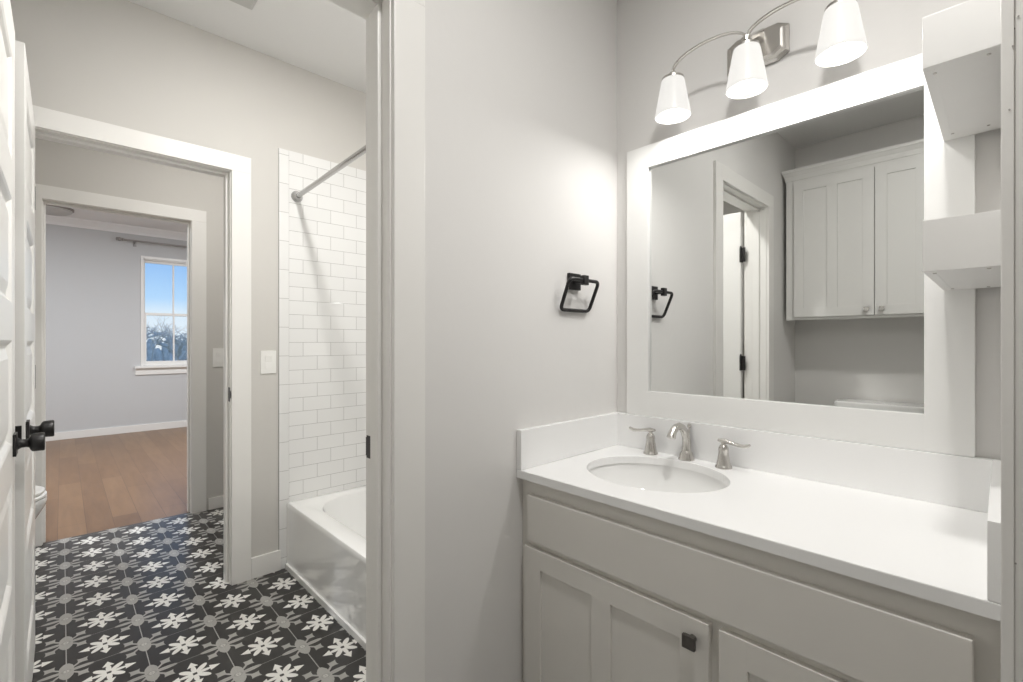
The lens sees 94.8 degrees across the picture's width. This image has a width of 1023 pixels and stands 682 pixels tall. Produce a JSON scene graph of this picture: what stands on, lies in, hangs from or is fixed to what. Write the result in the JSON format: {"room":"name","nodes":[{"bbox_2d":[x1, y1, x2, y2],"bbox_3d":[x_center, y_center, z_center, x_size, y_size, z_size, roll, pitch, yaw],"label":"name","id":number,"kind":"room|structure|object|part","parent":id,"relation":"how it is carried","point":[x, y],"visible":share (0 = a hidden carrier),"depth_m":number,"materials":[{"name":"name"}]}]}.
{"room":"bathroom","nodes":[
{"label":"bathroom","id":0,"kind":"room"},
{"bbox_2d":[46,224,186,432],"bbox_3d":[-5.209,-0.168,6.170,4.200,2.735,0.120,0,0,-44],"label":"wall","id":1,"kind":"structure","parent":0,"point":[93,278],"depth_m":6.03,"materials":[{"name":"grey paint"}]},
{"bbox_2d":[46,215,186,240],"bbox_3d":[-5.142,-1.484,6.100,4.200,0.103,0.075,0,0,-44],"label":"trim","id":2,"kind":"structure","parent":1,"relation":"attached to","point":[50,219],"depth_m":6.09,"materials":[{"name":"white paint"}]},
{"bbox_2d":[46,420,186,440],"bbox_3d":[-5.163,1.154,6.122,4.200,0.092,0.014,0,0,-44],"label":"baseboard","id":3,"kind":"structure","parent":1,"relation":"attached to","point":[175,424],"depth_m":6.12,"materials":[{"name":"paint"}]},
{"bbox_2d":[116,237,186,247],"bbox_3d":[-4.671,-1.315,6.522,1.265,0.091,0.116,0,0,-44],"label":"curtain rod","id":4,"kind":"object","parent":1,"relation":"attached to","point":[117,238],"visible":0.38,"depth_m":6.26,"materials":[{"name":"grey metal"}]},
{"bbox_2d":[134,256,186,374],"bbox_3d":[-4.732,-0.359,6.582,0.866,1.599,0.165,0,0,-44],"label":"window","id":5,"kind":"structure","parent":1,"relation":"in","point":[175,366],"depth_m":6.43,"materials":[{"name":"paint"}]},
{"bbox_3d":[-4.704,0.381,6.554,0.866,0.118,0.085,0,0,-44],"label":"sill","id":6,"kind":"part","parent":5,"relation":"part of","materials":[{"name":"paint"}]},
{"bbox_3d":[-4.754,-0.738,6.606,0.660,0.751,0.030,0,0,-44],"label":"sash","id":7,"kind":"part","parent":5,"relation":"part of","materials":[{"name":"glass"}]},
{"bbox_3d":[-4.730,-0.044,6.581,0.660,0.708,0.030,0,0,-44],"label":"sash","id":8,"kind":"part","parent":5,"relation":"part of","materials":[{"name":"paint"}]},
{"bbox_2d":[65,208,186,232],"bbox_3d":[-3.817,-1.565,4.714,4.400,0.060,4.110,0,0,-44],"label":"ceiling","id":9,"kind":"structure","parent":0,"point":[78,213],"depth_m":5.94,"materials":[{"name":"white paint"}]},
{"bbox_2d":[46,204,73,215],"bbox_3d":[-5.256,-1.497,5.351,0.410,0.076,0.410,0,0,-44],"label":"ceiling lamp","id":10,"kind":"object","parent":9,"relation":"attached to","point":[53,210],"visible":0.64,"depth_m":5.33,"materials":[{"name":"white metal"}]},
{"bbox_2d":[35,138,223,509],"bbox_3d":[-2.396,-0.168,3.229,4.200,2.735,0.120,0,0,-44],"label":"wall","id":11,"kind":"structure","parent":0,"point":[60,165],"depth_m":3.27,"materials":[{"name":"grey paint"}]},
{"bbox_2d":[35,184,205,546],"bbox_3d":[-2.552,0.136,3.080,0.915,2.128,0.152,0,0,-44],"label":"trim","id":12,"kind":"structure","parent":11,"relation":"attached to","point":[195,220],"depth_m":3.26,"materials":[{"name":"paint"}]},
{"bbox_2d":[208,495,223,509],"bbox_3d":[-1.914,1.159,3.598,0.693,0.082,0.014,0,0,-44],"label":"baseboard","id":13,"kind":"structure","parent":11,"relation":"attached to","point":[215,502],"depth_m":3.38,"materials":[{"name":"paint"}]},
{"bbox_2d":[213,348,223,366],"bbox_3d":[-2.122,0.113,3.401,0.068,0.134,0.010,0,0,-44],"label":"light switch","id":14,"kind":"object","parent":11,"relation":"attached to","point":[218,353],"visible":1,"depth_m":3.40,"materials":[{"name":"white plastic"}]},
{"bbox_2d":[10,0,365,557],"bbox_3d":[-1.678,-0.145,2.131,2.920,2.690,0.120,0,0,-44],"label":"wall","id":15,"kind":"structure","parent":0,"point":[123,63],"depth_m":2.30,"materials":[{"name":"grey paint"}]},
{"bbox_2d":[15,40,53,681],"bbox_3d":[-1.636,0.175,1.577,0.153,2.030,0.747,0,0,-44],"label":"door","id":16,"kind":"structure","parent":15,"relation":"in","point":[25,188],"depth_m":1.32,"materials":[{"name":"paint"}]},
{"bbox_3d":[-1.379,0.258,1.308,0.023,0.048,0.003,0,0,-44],"label":"latch plate","id":17,"kind":"part","parent":16,"relation":"part of","materials":[{"name":"black metal"}]},
{"bbox_3d":[-1.389,0.258,1.391,0.051,0.049,0.049,0,0,-44],"label":"knob","id":18,"kind":"part","parent":16,"relation":"part of","materials":[{"name":"black metal"}]},
{"bbox_2d":[33,105,250,584],"bbox_3d":[-1.692,0.136,2.116,0.902,2.128,0.154,0,0,-44],"label":"trim","id":19,"kind":"structure","parent":15,"relation":"attached to","point":[50,125],"depth_m":2.33,"materials":[{"name":"paint"}]},
{"bbox_3d":[-1.395,0.260,2.326,0.003,0.070,0.046,0,0,-44],"label":"strike plate","id":20,"kind":"part","parent":19,"relation":"part of","materials":[{"name":"black metal"}]},
{"bbox_2d":[251,550,280,578],"bbox_3d":[-1.269,1.147,2.429,0.140,0.105,0.014,0,0,-44],"label":"baseboard","id":21,"kind":"structure","parent":15,"relation":"attached to","point":[270,562],"depth_m":2.42,"materials":[{"name":"paint"}]},
{"bbox_2d":[260,351,275,373],"bbox_3d":[-1.261,0.104,2.439,0.075,0.119,0.010,0,0,-44],"label":"light switch","id":22,"kind":"object","parent":15,"relation":"attached to","point":[267,358],"visible":1,"depth_m":2.44,"materials":[{"name":"white plastic"}]},
{"bbox_2d":[279,148,365,568],"bbox_3d":[-0.938,0.089,2.750,0.796,2.222,0.008,0,0,-44],"label":"tiled wall","id":23,"kind":"structure","parent":15,"relation":"attached to","point":[322,236],"depth_m":2.62,"materials":[{"name":"white tile"}]},
{"bbox_2d":[291,145,365,201],"bbox_3d":[-0.661,-0.783,1.984,0.060,0.060,1.484,0,0,-42],"label":"shower rod","id":24,"kind":"object","parent":23,"relation":"attached to","point":[296,196],"visible":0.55,"depth_m":2.18,"materials":[{"name":"silver metal"}]},
{"bbox_2d":[32,427,365,681],"bbox_3d":[-2.006,1.230,2.821,4.400,0.060,9.350,0,0,-44],"label":"floor","id":25,"kind":"structure","parent":0,"point":[148,601],"depth_m":2.23,"materials":[{"name":"tile"}]},
{"bbox_2d":[35,485,47,518],"bbox_3d":[-2.713,0.810,2.248,0.704,0.780,0.456,0,0,-44],"label":"toilet","id":26,"kind":"object","parent":25,"relation":"on","point":[41,497],"visible":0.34,"depth_m":2.42,"materials":[{"name":"white ceramic"}]},
{"bbox_3d":[-2.646,0.781,2.312,0.496,0.028,0.364,0,0,-44],"label":"lid","id":27,"kind":"part","parent":26,"relation":"part of","materials":[{"name":"white plastic"}]},
{"bbox_3d":[-2.641,0.801,2.317,0.498,0.018,0.368,0,0,-44],"label":"seat","id":28,"kind":"part","parent":26,"relation":"part of","materials":[{"name":"white plastic"}]},
{"bbox_2d":[285,485,365,649],"bbox_3d":[-0.416,1.025,2.218,0.758,0.350,1.480,0,0,-44],"label":"bathtub","id":29,"kind":"object","parent":25,"relation":"on","point":[326,533],"visible":0.29,"depth_m":2.18,"materials":[{"name":"ceramic"}]},
{"bbox_2d":[523,479,1000,681],"bbox_3d":[0.557,0.806,1.243,0.555,0.787,1.025,0,0,-44],"label":"vanity cabinet","id":30,"kind":"object","parent":25,"relation":"on","point":[611,593],"visible":0.97,"depth_m":1.03,"materials":[{"name":"paint"}]},
{"bbox_3d":[0.239,0.853,1.225,0.018,0.479,0.560,0,0,-44],"label":"door","id":31,"kind":"part","parent":30,"relation":"part of","materials":[{"name":"paint"}]},
{"bbox_3d":[0.393,0.655,1.032,0.026,0.029,0.029,0,0,-44],"label":"knob","id":32,"kind":"part","parent":30,"relation":"part of","materials":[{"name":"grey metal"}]},
{"bbox_2d":[517,412,1000,621],"bbox_3d":[0.565,0.340,1.250,0.540,0.146,1.025,0,0,-44],"label":"countertop","id":33,"kind":"structure","parent":30,"relation":"on","point":[926,525],"depth_m":1.12,"materials":[{"name":"white stone"}]},
{"bbox_2d":[589,463,727,492],"bbox_3d":[0.427,0.482,1.406,0.406,0.138,0.466,0,0,-44],"label":"sink basin","id":34,"kind":"object","parent":33,"relation":"in","point":[652,477],"visible":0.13,"depth_m":1.57,"materials":[{"name":"white ceramic"}]},
{"bbox_2d":[629,423,750,469],"bbox_3d":[0.547,0.325,1.522,0.142,0.127,0.412,0,0,-44],"label":"faucet","id":35,"kind":"object","parent":33,"relation":"on","point":[723,460],"visible":1,"depth_m":1.53,"materials":[{"name":"silver metal"}]},
{"bbox_3d":[0.460,0.308,1.655,0.099,0.020,0.021,0,0,43],"label":"lever","id":36,"kind":"part","parent":35,"relation":"part of","materials":[{"name":"silver metal"}]},
{"bbox_3d":[0.483,0.348,1.633,0.049,0.080,0.049,0,0,-44],"label":"handle","id":37,"kind":"part","parent":35,"relation":"part of","materials":[{"name":"silver metal"}]},
{"bbox_3d":[0.545,0.325,1.523,0.141,0.127,0.051,0,0,-44],"label":"spout","id":38,"kind":"part","parent":35,"relation":"part of","materials":[{"name":"silver metal"}]},
{"bbox_3d":[0.655,0.348,1.453,0.049,0.080,0.049,0,0,-44],"label":"handle","id":39,"kind":"part","parent":35,"relation":"part of","materials":[{"name":"silver metal"}]},
{"bbox_3d":[0.676,0.308,1.428,0.021,0.020,0.099,0,0,-40],"label":"lever","id":40,"kind":"part","parent":35,"relation":"part of","materials":[{"name":"silver metal"}]},
{"bbox_3d":[0.584,0.853,0.863,0.018,0.479,0.396,0,0,-44],"label":"door","id":41,"kind":"part","parent":30,"relation":"part of","materials":[{"name":"paint"}]},
{"bbox_2d":[128,0,365,92],"bbox_3d":[-1.592,-1.520,1.990,3.050,0.060,2.904,0,0,-44],"label":"ceiling","id":42,"kind":"structure","parent":0,"point":[323,38],"depth_m":2.23,"materials":[{"name":"white paint"}]},
{"bbox_2d":[230,0,257,9],"bbox_3d":[-1.162,-1.480,1.912,0.264,0.018,0.270,0,0,-44],"label":"ceiling vent","id":43,"kind":"object","parent":42,"relation":"in","point":[249,4],"visible":1,"depth_m":2.05,"materials":[{"name":"plastic"}]},
{"bbox_2d":[425,0,616,681],"bbox_3d":[-0.553,-0.160,0.971,2.943,2.720,0.115,0,0,-44],"label":"wall","id":44,"kind":"structure","parent":0,"point":[521,95],"depth_m":1.40,"materials":[{"name":"white paint"}]},
{"bbox_2d":[0,0,44,681],"bbox_3d":[-1.116,0.175,1.008,0.153,2.030,0.717,0,0,-44],"label":"door","id":45,"kind":"structure","parent":44,"relation":"in","point":[10,443],"depth_m":1.14,"materials":[{"name":"paint"}]},
{"bbox_3d":[-1.280,0.268,1.253,0.051,0.049,0.049,0,0,-44],"label":"knob","id":46,"kind":"part","parent":45,"relation":"part of","materials":[{"name":"black metal"}]},
{"bbox_2d":[328,0,424,681],"bbox_3d":[-0.583,0.136,0.942,0.868,2.128,0.147,0,0,-44],"label":"trim","id":47,"kind":"structure","parent":44,"relation":"attached to","point":[395,29],"depth_m":1.16,"materials":[{"name":"paint"}]},
{"bbox_3d":[-0.628,0.136,0.989,0.868,2.128,0.016,0,0,-44],"label":"casing","id":48,"kind":"part","parent":47,"relation":"part of","materials":[{"name":"paint"}]},
{"bbox_3d":[-0.368,0.271,1.215,0.006,0.058,0.028,0,0,-44],"label":"strike plate","id":49,"kind":"part","parent":47,"relation":"part of","materials":[{"name":"black metal"}]},
{"bbox_3d":[-0.537,0.136,0.895,0.868,2.128,0.016,0,0,-44],"label":"casing","id":50,"kind":"part","parent":47,"relation":"part of","materials":[{"name":"paint"}]},
{"bbox_2d":[560,273,598,312],"bbox_3d":[0.232,-0.168,1.598,0.170,0.133,0.062,0,0,-44],"label":"towel ring","id":51,"kind":"object","parent":44,"relation":"attached to","point":[574,281],"visible":1,"depth_m":1.60,"materials":[{"name":"black metal"}]},
{"bbox_3d":[0.215,-0.207,1.617,0.061,0.056,0.012,0,0,-44],"label":"mounting plate","id":52,"kind":"part","parent":51,"relation":"part of","materials":[{"name":"black metal"}]},
{"bbox_3d":[0.234,-0.207,1.594,0.026,0.033,0.053,0,0,-44],"label":"post","id":53,"kind":"part","parent":51,"relation":"part of","materials":[{"name":"black metal"}]},
{"bbox_2d":[617,0,1000,459],"bbox_3d":[1.229,-0.089,1.020,0.100,2.578,2.276,0,0,-44],"label":"wall","id":54,"kind":"structure","parent":0,"point":[652,35],"depth_m":1.50,"materials":[{"name":"white paint"}]},
{"bbox_2d":[655,0,867,123],"bbox_3d":[0.699,-0.836,1.372,0.180,0.224,0.559,0,0,-44],"label":"vanity light","id":55,"kind":"object","parent":54,"relation":"attached to","point":[842,37],"visible":1,"depth_m":1.32,"materials":[{"name":"white glass"}]},
{"bbox_3d":[0.518,-0.784,1.510,0.109,0.121,0.109,0,0,-44],"label":"lamp shade","id":56,"kind":"part","parent":55,"relation":"part of","materials":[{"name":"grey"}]},
{"bbox_3d":[0.518,-0.788,1.510,0.054,0.102,0.054,0,0,-44],"label":"bulb","id":57,"kind":"part","parent":55,"relation":"part of","materials":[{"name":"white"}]},
{"bbox_3d":[0.596,-0.891,1.429,0.015,0.054,0.231,0,0,-44],"label":"arm","id":58,"kind":"part","parent":55,"relation":"part of","materials":[{"name":"silver metal"}]},
{"bbox_3d":[0.674,-0.788,1.347,0.054,0.102,0.054,0,0,-44],"label":"bulb","id":59,"kind":"part","parent":55,"relation":"part of","materials":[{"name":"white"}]},
{"bbox_3d":[0.674,-0.784,1.347,0.109,0.121,0.109,0,0,-44],"label":"lamp shade","id":60,"kind":"part","parent":55,"relation":"part of","materials":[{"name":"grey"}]},
{"bbox_3d":[0.704,-0.899,1.377,0.113,0.079,0.028,0,0,-44],"label":"stem","id":61,"kind":"part","parent":55,"relation":"part of","materials":[{"name":"silver metal"}]},
{"bbox_3d":[0.746,-0.892,1.433,0.027,0.112,0.176,0,0,-44],"label":"plate","id":62,"kind":"part","parent":55,"relation":"part of","materials":[{"name":"silver metal"}]},
{"bbox_3d":[0.751,-0.891,1.266,0.015,0.054,0.231,0,0,-44],"label":"arm","id":63,"kind":"part","parent":55,"relation":"part of","materials":[{"name":"silver metal"}]},
{"bbox_3d":[0.829,-0.788,1.185,0.054,0.102,0.054,0,0,-44],"label":"bulb","id":64,"kind":"part","parent":55,"relation":"part of","materials":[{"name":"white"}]},
{"bbox_3d":[0.829,-0.784,1.185,0.109,0.121,0.109,0,0,-44],"label":"lamp shade","id":65,"kind":"part","parent":55,"relation":"part of","materials":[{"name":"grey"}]},
{"bbox_2d":[627,53,974,456],"bbox_3d":[0.757,-0.221,1.427,0.018,0.975,0.927,0,0,-44],"label":"wall mirror","id":66,"kind":"object","parent":54,"relation":"attached to","point":[776,281],"visible":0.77,"depth_m":1.34,"materials":[{"name":"paint"}]},
{"bbox_2d":[650,87,923,413],"bbox_3d":[0.761,-0.226,1.431,0.004,0.808,0.751,0,0,-44],"label":"mirror glass","id":67,"kind":"object","parent":66,"relation":"attached to","point":[786,256],"depth_m":1.36,"materials":[{"name":"silver mirror"}]},
{"bbox_2d":[618,412,992,512],"bbox_3d":[0.752,0.328,1.427,0.025,0.121,0.990,0,0,-44],"label":"backsplash","id":68,"kind":"structure","parent":54,"relation":"attached to","point":[958,481],"depth_m":1.27,"materials":[{"name":"white stone"}]},
{"bbox_3d":[0.723,-0.089,-0.152,2.251,2.578,1.220,0,0,-44],"label":"wall","id":69,"kind":"structure","parent":0,"visible":0},
{"bbox_2d":[922,0,1000,140],"bbox_3d":[0.911,-0.524,0.939,0.432,0.092,0.097,0,0,-44],"label":"floating shelf","id":70,"kind":"object","parent":69,"relation":"attached to","point":[961,43],"visible":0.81,"depth_m":0.82,"materials":[{"name":"paint"}]},
{"bbox_2d":[922,210,1000,290],"bbox_3d":[0.911,-0.167,0.939,0.432,0.092,0.097,0,0,-44],"label":"floating shelf","id":71,"kind":"object","parent":69,"relation":"attached to","point":[962,251],"visible":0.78,"depth_m":0.80,"materials":[{"name":"paint"}]},
{"bbox_2d":[1001,0,1022,681],"bbox_3d":[0.719,-0.089,0.607,0.022,2.578,0.120,0,0,-44],"label":"trim","id":72,"kind":"structure","parent":69,"relation":"attached to","point":[1011,10],"depth_m":0.64,"materials":[{"name":"paint"}]},
{"label":"outside","id":73,"kind":"structure","parent":0,"visible":0},
{"bbox_3d":[-30.298,1.950,38.915,130.000,0.300,81.870,0,0,-44],"label":"ground","id":74,"kind":"structure","parent":73,"visible":0},
{"bbox_2d":[146,326,165,337],"bbox_3d":[-21.686,0.197,26.577,3.840,3.228,3.690,0,0,-44],"label":"tree","id":75,"kind":"object","parent":74,"relation":"on","point":[146,326],"visible":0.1,"depth_m":27.04,"materials":[{"name":"grey plant"}]},
{"bbox_2d":[146,317,186,360],"bbox_3d":[-8.730,0.562,11.912,2.537,2.479,2.358,0,0,-17],"label":"bare tree","id":76,"kind":"object","parent":74,"relation":"on","point":[170,344],"visible":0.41,"depth_m":11.78,"materials":[{"name":"grey plant"}]},
{"bbox_2d":[146,339,186,360],"bbox_3d":[-26.687,0.751,35.343,38.710,2.098,1.926,0,0,-44],"label":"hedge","id":77,"kind":"object","parent":74,"relation":"on","point":[163,354],"visible":0.05,"depth_m":35.14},
{"bbox_2d":[146,332,186,359],"bbox_3d":[-21.117,0.605,29.460,2.870,2.444,3.162,0,0,-44],"label":"tree","id":78,"kind":"object","parent":74,"relation":"on","point":[160,343],"visible":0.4,"depth_m":29.12,"materials":[{"name":"grey plant"}]}
]}

